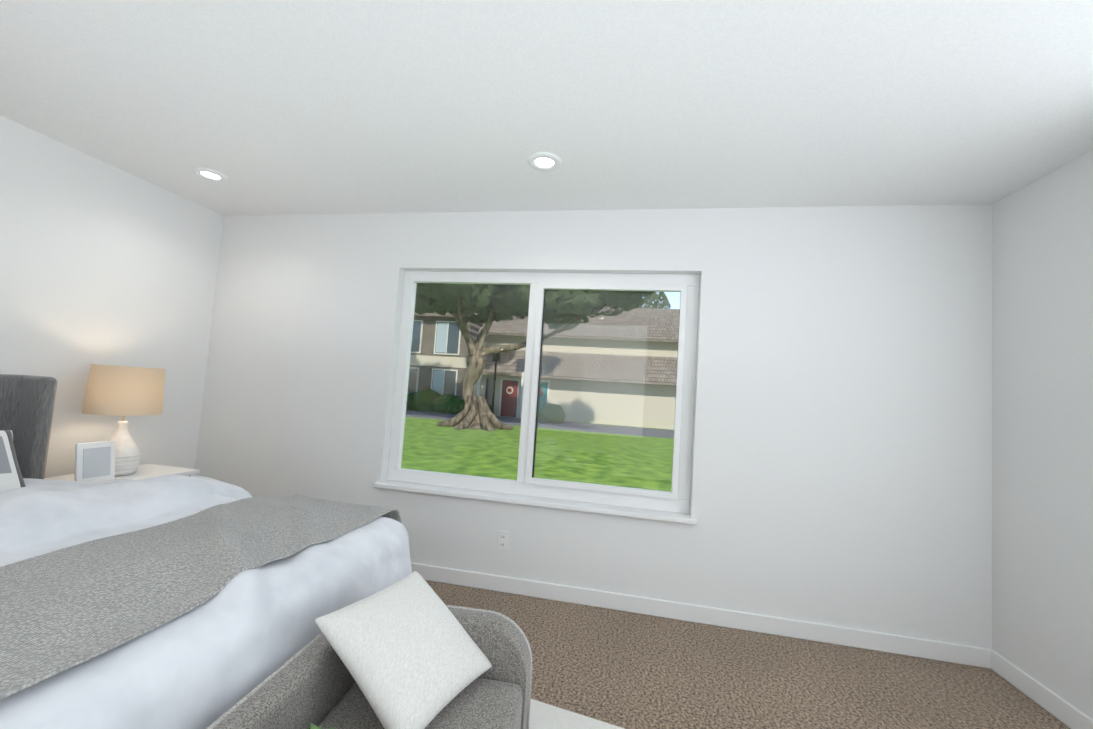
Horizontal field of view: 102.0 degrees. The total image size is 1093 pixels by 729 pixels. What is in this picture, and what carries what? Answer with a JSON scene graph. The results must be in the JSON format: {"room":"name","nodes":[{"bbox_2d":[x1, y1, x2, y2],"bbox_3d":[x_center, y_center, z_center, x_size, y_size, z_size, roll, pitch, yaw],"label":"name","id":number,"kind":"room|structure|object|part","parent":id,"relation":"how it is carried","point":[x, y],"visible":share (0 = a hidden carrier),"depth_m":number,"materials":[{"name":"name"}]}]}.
{"room":"bedroom","nodes":[
{"label":"bedroom","id":0,"kind":"room"},
{"bbox_2d":[0,115,223,477],"bbox_3d":[-3.014,-0.086,1.212,0.140,2.440,4.570,3,-4,11],"label":"wall","id":1,"kind":"structure","parent":0,"point":[103,263],"depth_m":2.61,"materials":[{"name":"paint"}]},
{"bbox_2d":[0,0,1092,215],"bbox_3d":[-0.413,-1.197,0.798,5.280,0.060,4.570,3,-4,11],"label":"ceiling","id":2,"kind":"structure","parent":0,"point":[279,107],"depth_m":1.79,"materials":[{"name":"paint"}]},
{"bbox_2d":[192,167,228,181],"bbox_3d":[-2.037,-1.148,2.683,0.176,0.010,0.176,3,-4,11],"label":"recessed light","id":3,"kind":"object","parent":2,"relation":"in","point":[199,170],"depth_m":2.67,"materials":[{"name":"white"}]},
{"bbox_3d":[-2.037,-1.148,2.683,0.096,0.001,0.096,3,-4,11],"label":"led ceiling light","id":4,"kind":"part","parent":3,"relation":"part of","materials":[{"name":"white plastic"}]},
{"bbox_2d":[528,152,561,170],"bbox_3d":[-0.010,-1.042,2.276,0.176,0.010,0.176,3,-4,11],"label":"recessed light","id":5,"kind":"object","parent":2,"relation":"in","point":[556,159],"depth_m":2.26,"materials":[{"name":"white plastic"}]},
{"bbox_3d":[-0.010,-1.041,2.276,0.096,0.001,0.096,3,-4,11],"label":"led ceiling light","id":6,"kind":"part","parent":5,"relation":"part of","materials":[{"name":"white plastic"}]},
{"bbox_2d":[195,204,991,648],"bbox_3d":[-0.079,0.213,2.888,5.000,2.440,0.140,3,-4,11],"label":"wall","id":7,"kind":"structure","parent":0,"point":[841,471],"depth_m":2.59,"materials":[{"name":"paint"}]},
{"bbox_2d":[497,530,508,549],"bbox_3d":[-0.275,1.105,2.782,0.070,0.115,0.009,3,-4,11],"label":"electrical outlet","id":8,"kind":"object","parent":7,"relation":"attached to","point":[502,541],"visible":1,"depth_m":2.78,"materials":[{"name":"white plastic"}]},
{"bbox_2d":[499,541,505,547],"bbox_3d":[-0.277,1.132,2.778,0.034,0.032,0.003,3,-4,11],"label":"socket","id":9,"kind":"object","parent":8,"relation":"attached to","point":[502,544],"depth_m":2.78,"materials":[{"name":"white plastic"}]},
{"bbox_2d":[500,533,505,539],"bbox_3d":[-0.274,1.082,2.781,0.034,0.032,0.003,3,-4,11],"label":"socket","id":10,"kind":"object","parent":8,"relation":"attached to","point":[502,535],"depth_m":2.78,"materials":[{"name":"white plastic"}]},
{"bbox_2d":[374,480,696,524],"bbox_3d":[-0.131,0.861,2.798,2.060,0.032,0.110,3,-4,11],"label":"window sill","id":11,"kind":"structure","parent":7,"relation":"attached to","point":[564,505],"depth_m":2.75,"materials":[{"name":"white"}]},
{"bbox_2d":[387,271,699,513],"bbox_3d":[-0.069,0.120,2.914,2.000,1.470,0.070,3,-4,11],"label":"window","id":12,"kind":"structure","parent":7,"relation":"in","point":[681,504],"depth_m":2.88,"materials":[{"name":"white"}]},
{"bbox_3d":[-1.011,0.066,3.108,0.075,1.310,0.050,3,-4,11],"label":"window frame","id":13,"kind":"part","parent":12,"relation":"part of","materials":[{"name":"white plastic"}]},
{"bbox_3d":[-0.117,0.113,2.930,0.060,1.310,0.053,3,-4,11],"label":"window frame mullion","id":14,"kind":"part","parent":12,"relation":"part of","materials":[{"name":"white plastic"}]},
{"bbox_3d":[-0.075,0.114,2.897,0.035,1.240,0.035,3,-4,11],"label":"window sash","id":15,"kind":"part","parent":12,"relation":"part of","materials":[{"name":"white plastic"}]},
{"bbox_2d":[532,289,545,477],"bbox_3d":[-0.065,0.116,2.921,0.044,1.308,0.014,3,-4,11],"label":"seal","id":16,"kind":"object","parent":12,"relation":"attached to","point":[539,383],"visible":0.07,"depth_m":2.91,"materials":[{"name":"grey"}]},
{"bbox_3d":[-0.022,-0.574,2.968,2.000,0.075,0.050,3,-4,11],"label":"window frame","id":17,"kind":"part","parent":12,"relation":"part of","materials":[{"name":"white plastic"}]},
{"bbox_3d":[0.330,0.772,2.770,0.945,0.035,0.035,3,-4,11],"label":"window sash","id":18,"kind":"part","parent":12,"relation":"part of","materials":[{"name":"white plastic"}]},
{"bbox_3d":[0.413,-0.498,2.851,0.945,0.035,0.035,3,-4,11],"label":"window sash","id":19,"kind":"part","parent":12,"relation":"part of","materials":[{"name":"white plastic"}]},
{"bbox_3d":[0.817,0.161,2.723,0.035,1.240,0.035,3,-4,11],"label":"window sash","id":20,"kind":"part","parent":12,"relation":"part of","materials":[{"name":"white plastic"}]},
{"bbox_2d":[411,562,991,668],"bbox_3d":[-0.163,1.375,2.737,4.986,0.095,0.014,3,-4,11],"label":"baseboard","id":21,"kind":"structure","parent":7,"relation":"attached to","point":[901,645],"depth_m":2.50,"materials":[{"name":"white wood"}]},
{"bbox_2d":[425,580,1069,728],"bbox_3d":[-0.576,1.292,0.639,5.280,0.060,4.570,3,-4,11],"label":"floor","id":22,"kind":"structure","parent":0,"point":[626,670],"depth_m":2.05,"materials":[{"name":"brown carpet"}]},
{"bbox_2d":[44,464,199,480],"bbox_3d":[-2.449,0.944,2.531,0.400,0.630,0.559,3,-4,11],"label":"nightstand","id":23,"kind":"object","parent":22,"relation":"on","point":[146,471],"visible":0.17,"depth_m":2.65,"materials":[{"name":"white paint"}]},
{"bbox_2d":[75,441,114,480],"bbox_3d":[-2.362,0.512,2.317,0.043,0.209,0.170,3,-4,11],"label":"photo frame","id":24,"kind":"object","parent":23,"relation":"on","point":[94,460],"visible":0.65,"depth_m":2.31,"materials":[{"name":"white paint"}]},
{"bbox_2d":[82,446,110,478],"bbox_3d":[-2.353,0.511,2.316,0.024,0.149,0.120,3,-4,11],"label":"photo","id":25,"kind":"object","parent":24,"relation":"attached to","point":[96,460],"depth_m":2.31,"materials":[{"name":"grey paper"}]},
{"bbox_2d":[82,364,164,475],"bbox_3d":[-2.438,0.319,2.546,0.336,0.615,0.336,3,-4,11],"label":"lamp","id":26,"kind":"object","parent":23,"relation":"on","point":[122,391],"visible":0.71,"depth_m":2.46,"materials":[{"name":"beige fabric"}]},
{"bbox_3d":[-2.426,0.147,2.557,0.336,0.270,0.336,3,-4,11],"label":"lamp shade","id":27,"kind":"part","parent":26,"relation":"part of","materials":[{"name":"fabric"}]},
{"bbox_2d":[0,374,411,728],"bbox_3d":[-1.806,0.632,1.241,2.260,1.170,2.076,3,-4,11],"label":"bed","id":28,"kind":"object","parent":22,"relation":"on","point":[171,601],"visible":0.94,"depth_m":1.15,"materials":[{"name":"white fabric"}]},
{"bbox_2d":[529,699,624,728],"bbox_3d":[-0.004,1.293,0.640,2.900,0.011,2.150,2,-4,20],"label":"rug","id":29,"kind":"object","parent":22,"relation":"on","point":[544,715],"depth_m":1.69,"materials":[{"name":"white fabric"}]},
{"bbox_2d":[206,571,531,728],"bbox_3d":[-0.404,0.953,0.827,0.566,0.638,1.200,3,-4,8],"label":"sofa","id":30,"kind":"object","parent":29,"relation":"on","point":[412,650],"visible":1,"depth_m":1.15,"materials":[{"name":"fabric"}]},
{"bbox_2d":[307,723,335,728],"bbox_3d":[-0.387,0.762,0.791,0.288,0.221,0.292,4,-4,-9],"label":"plant","id":31,"kind":"object","parent":30,"relation":"on","point":[313,726],"visible":1,"depth_m":0.83,"materials":[{"name":"plant"}]},
{"bbox_3d":[-0.373,0.993,0.816,0.538,0.226,1.060,3,-4,11],"label":"seat","id":32,"kind":"part","parent":30,"relation":"part of","materials":[{"name":"fabric"}]},
{"bbox_2d":[314,571,492,728],"bbox_3d":[-0.375,0.770,1.216,0.425,0.228,0.471,3,-4,11],"label":"pillow","id":33,"kind":"object","parent":30,"relation":"on","point":[409,652],"depth_m":1.15,"materials":[{"name":"white fabric"}]},
{"bbox_2d":[992,150,1092,718],"bbox_3d":[2.024,0.181,0.226,0.140,2.440,4.570,3,-4,11],"label":"wall","id":34,"kind":"structure","parent":0,"point":[1042,430],"depth_m":2.04,"materials":[{"name":"paint"}]},
{"bbox_2d":[991,650,1092,728],"bbox_3d":[1.872,1.345,0.166,0.014,0.095,4.290,3,-4,11],"label":"baseboard","id":35,"kind":"structure","parent":34,"relation":"attached to","point":[1069,715],"depth_m":1.98,"materials":[{"name":"white"}]},
{"label":"outside","id":36,"kind":"structure","parent":0,"visible":0},
{"bbox_2d":[401,416,673,491],"bbox_3d":[2.930,4.406,40.796,110.000,0.200,75.850,3,-4,11],"label":"ground","id":37,"kind":"structure","parent":36,"point":[557,448],"depth_m":10.69,"materials":[{"name":"green plant"}]},
{"bbox_2d":[410,315,484,399],"bbox_3d":[-9.873,-0.130,30.449,12.400,5.850,8.000,3,-4,11],"label":"building","id":38,"kind":"structure","parent":37,"relation":"on","point":[430,328],"depth_m":25.80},
{"bbox_2d":[408,367,418,394],"bbox_3d":[-8.273,1.117,25.927,1.560,1.960,0.070,3,-4,11],"label":"window","id":39,"kind":"structure","parent":38,"relation":"attached to","point":[417,376],"depth_m":25.81,"materials":[{"name":"white glass"}]},
{"bbox_3d":[-8.277,1.115,25.906,1.400,1.800,0.025,3,-4,11],"label":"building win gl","id":40,"kind":"part","parent":39,"relation":"part of","materials":[{"name":"grey glass"}]},
{"bbox_2d":[411,320,422,352],"bbox_3d":[-8.090,-1.671,26.105,1.560,1.960,0.070,3,-4,11],"label":"window","id":41,"kind":"structure","parent":38,"relation":"attached to","point":[420,338],"depth_m":25.98,"materials":[{"name":"white"}]},
{"bbox_3d":[-8.094,-1.673,26.084,1.400,1.800,0.025,3,-4,11],"label":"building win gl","id":42,"kind":"part","parent":41,"relation":"part of","materials":[{"name":"blue glass"}]},
{"bbox_2d":[410,355,466,367],"bbox_3d":[-10.628,-0.405,26.515,12.400,0.600,0.030,3,-4,11],"label":"band","id":43,"kind":"object","parent":38,"relation":"attached to","point":[421,359],"depth_m":25.64,"materials":[{"name":"paint"}]},
{"bbox_2d":[414,304,467,316],"bbox_3d":[-10.005,-3.999,28.728,12.400,2.380,5.000,3,-4,11],"label":"building roof","id":44,"kind":"structure","parent":38,"relation":"on","point":[432,314],"depth_m":25.42,"materials":[{"name":"grey"}]},
{"bbox_2d":[431,368,457,395],"bbox_3d":[-5.920,1.242,25.467,1.560,1.960,0.070,3,-4,11],"label":"window","id":45,"kind":"structure","parent":38,"relation":"attached to","point":[447,370],"depth_m":25.38,"materials":[{"name":"white glass"}]},
{"bbox_2d":[432,370,443,394],"bbox_3d":[-6.256,1.222,25.496,0.670,1.740,0.007,3,-4,11],"label":"window curtain","id":46,"kind":"object","parent":45,"relation":"attached to","point":[439,375],"depth_m":25.51,"materials":[{"name":"blue fabric"}]},
{"bbox_3d":[-5.925,1.240,25.445,1.400,1.800,0.025,3,-4,11],"label":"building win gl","id":47,"kind":"part","parent":45,"relation":"part of","materials":[{"name":"glass"}]},
{"bbox_2d":[434,321,460,354],"bbox_3d":[-5.738,-1.547,25.645,1.560,1.960,0.070,3,-4,11],"label":"window","id":48,"kind":"structure","parent":38,"relation":"attached to","point":[458,342],"depth_m":25.55,"materials":[{"name":"white"}]},
{"bbox_2d":[435,322,447,352],"bbox_3d":[-6.073,-1.567,25.674,0.670,1.740,0.007,3,-4,11],"label":"window curtain","id":49,"kind":"object","parent":48,"relation":"attached to","point":[441,332],"depth_m":25.67,"materials":[{"name":"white fabric"}]},
{"bbox_3d":[-5.742,-1.548,25.623,1.400,1.800,0.025,3,-4,11],"label":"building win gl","id":50,"kind":"part","parent":48,"relation":"part of","materials":[{"name":"blue glass"}]},
{"bbox_2d":[477,374,481,401],"bbox_3d":[-3.800,1.563,24.792,0.150,2.550,0.150,3,-4,11],"label":"post","id":51,"kind":"object","parent":37,"relation":"on","point":[479,387],"depth_m":24.75,"materials":[{"name":"white"}]},
{"bbox_2d":[406,388,565,422],"bbox_3d":[-4.540,2.253,24.302,11.742,1.648,2.203,3,-4,16],"label":"bushes","id":52,"kind":"object","parent":37,"relation":"on","point":[546,411],"depth_m":24.18,"materials":[{"name":"green plant"}]},
{"bbox_2d":[491,352,500,412],"bbox_3d":[-2.430,1.032,20.562,0.300,3.250,0.300,3,-4,11],"label":"lamp post","id":53,"kind":"object","parent":37,"relation":"on","point":[495,359],"depth_m":20.52,"materials":[{"name":"black metal"}]},
{"bbox_2d":[519,372,523,417],"bbox_3d":[-1.349,1.693,24.312,0.150,2.550,0.150,3,-4,11],"label":"post","id":54,"kind":"object","parent":37,"relation":"on","point":[521,395],"depth_m":24.24,"materials":[{"name":"white"}]},
{"bbox_2d":[405,410,673,438],"bbox_3d":[-0.754,2.825,21.534,110.000,0.020,5.200,3,-4,11],"label":"path","id":55,"kind":"structure","parent":37,"relation":"on","point":[622,429],"depth_m":20.73,"materials":[{"name":"concrete"}]},
{"bbox_2d":[414,283,670,430],"bbox_3d":[-7.763,-3.297,32.653,33.356,12.869,37.228,3,-4,11],"label":"tree","id":56,"kind":"object","parent":37,"relation":"on","point":[429,303],"depth_m":16.63,"materials":[{"name":"green plant"}]},
{"bbox_2d":[474,374,675,429],"bbox_3d":[4.796,2.245,27.841,17.600,2.700,8.050,3,-4,11],"label":"exterior wall","id":57,"kind":"structure","parent":37,"relation":"on","point":[556,386],"depth_m":24.08,"materials":[{"name":"paint"}]},
{"bbox_2d":[485,378,493,407],"bbox_3d":[-3.257,1.610,25.358,0.500,1.700,0.030,3,-4,11],"label":"building window","id":58,"kind":"structure","parent":57,"relation":"attached to","point":[490,387],"depth_m":25.35,"materials":[{"name":"grey glass"}]},
{"bbox_2d":[500,380,517,416],"bbox_3d":[-2.106,1.923,25.073,0.920,2.050,0.030,3,-4,11],"label":"door","id":59,"kind":"structure","parent":57,"relation":"attached to","point":[513,405],"depth_m":25.05,"materials":[{"name":"red"}]},
{"bbox_3d":[-2.096,1.871,25.105,1.160,2.200,0.050,3,-4,11],"label":"building door trim","id":60,"kind":"part","parent":57,"relation":"part of","materials":[{"name":"wood"}]},
{"bbox_2d":[538,382,547,418],"bbox_3d":[-0.439,2.011,24.747,0.920,2.050,0.030,3,-4,11],"label":"door","id":61,"kind":"structure","parent":57,"relation":"attached to","point":[544,388],"depth_m":24.70,"materials":[{"name":"teal"}]},
{"bbox_3d":[-0.430,1.959,24.780,1.160,2.200,0.050,3,-4,11],"label":"building door trim","id":62,"kind":"part","parent":57,"relation":"part of","materials":[{"name":"paint"}]},
{"bbox_2d":[464,350,676,385],"bbox_3d":[4.247,0.187,24.478,17.600,1.700,2.250,3,-4,11],"label":"roof","id":63,"kind":"object","parent":57,"relation":"attached to","point":[510,362],"depth_m":24.65,"materials":[{"name":"grey"}]},
{"bbox_2d":[483,335,677,357],"bbox_3d":[5.111,-0.286,28.765,17.600,2.600,6.500,3,-4,11],"label":"building","id":64,"kind":"structure","parent":57,"relation":"on","point":[661,350],"depth_m":25.90,"materials":[{"name":"paint"}]},
{"bbox_2d":[478,307,679,341],"bbox_3d":[4.923,-2.568,27.188,17.600,2.680,4.000,3,-4,11],"label":"building roof","id":65,"kind":"structure","parent":64,"relation":"on","point":[636,332],"depth_m":26.63,"materials":[{"name":"grey"}]}
]}

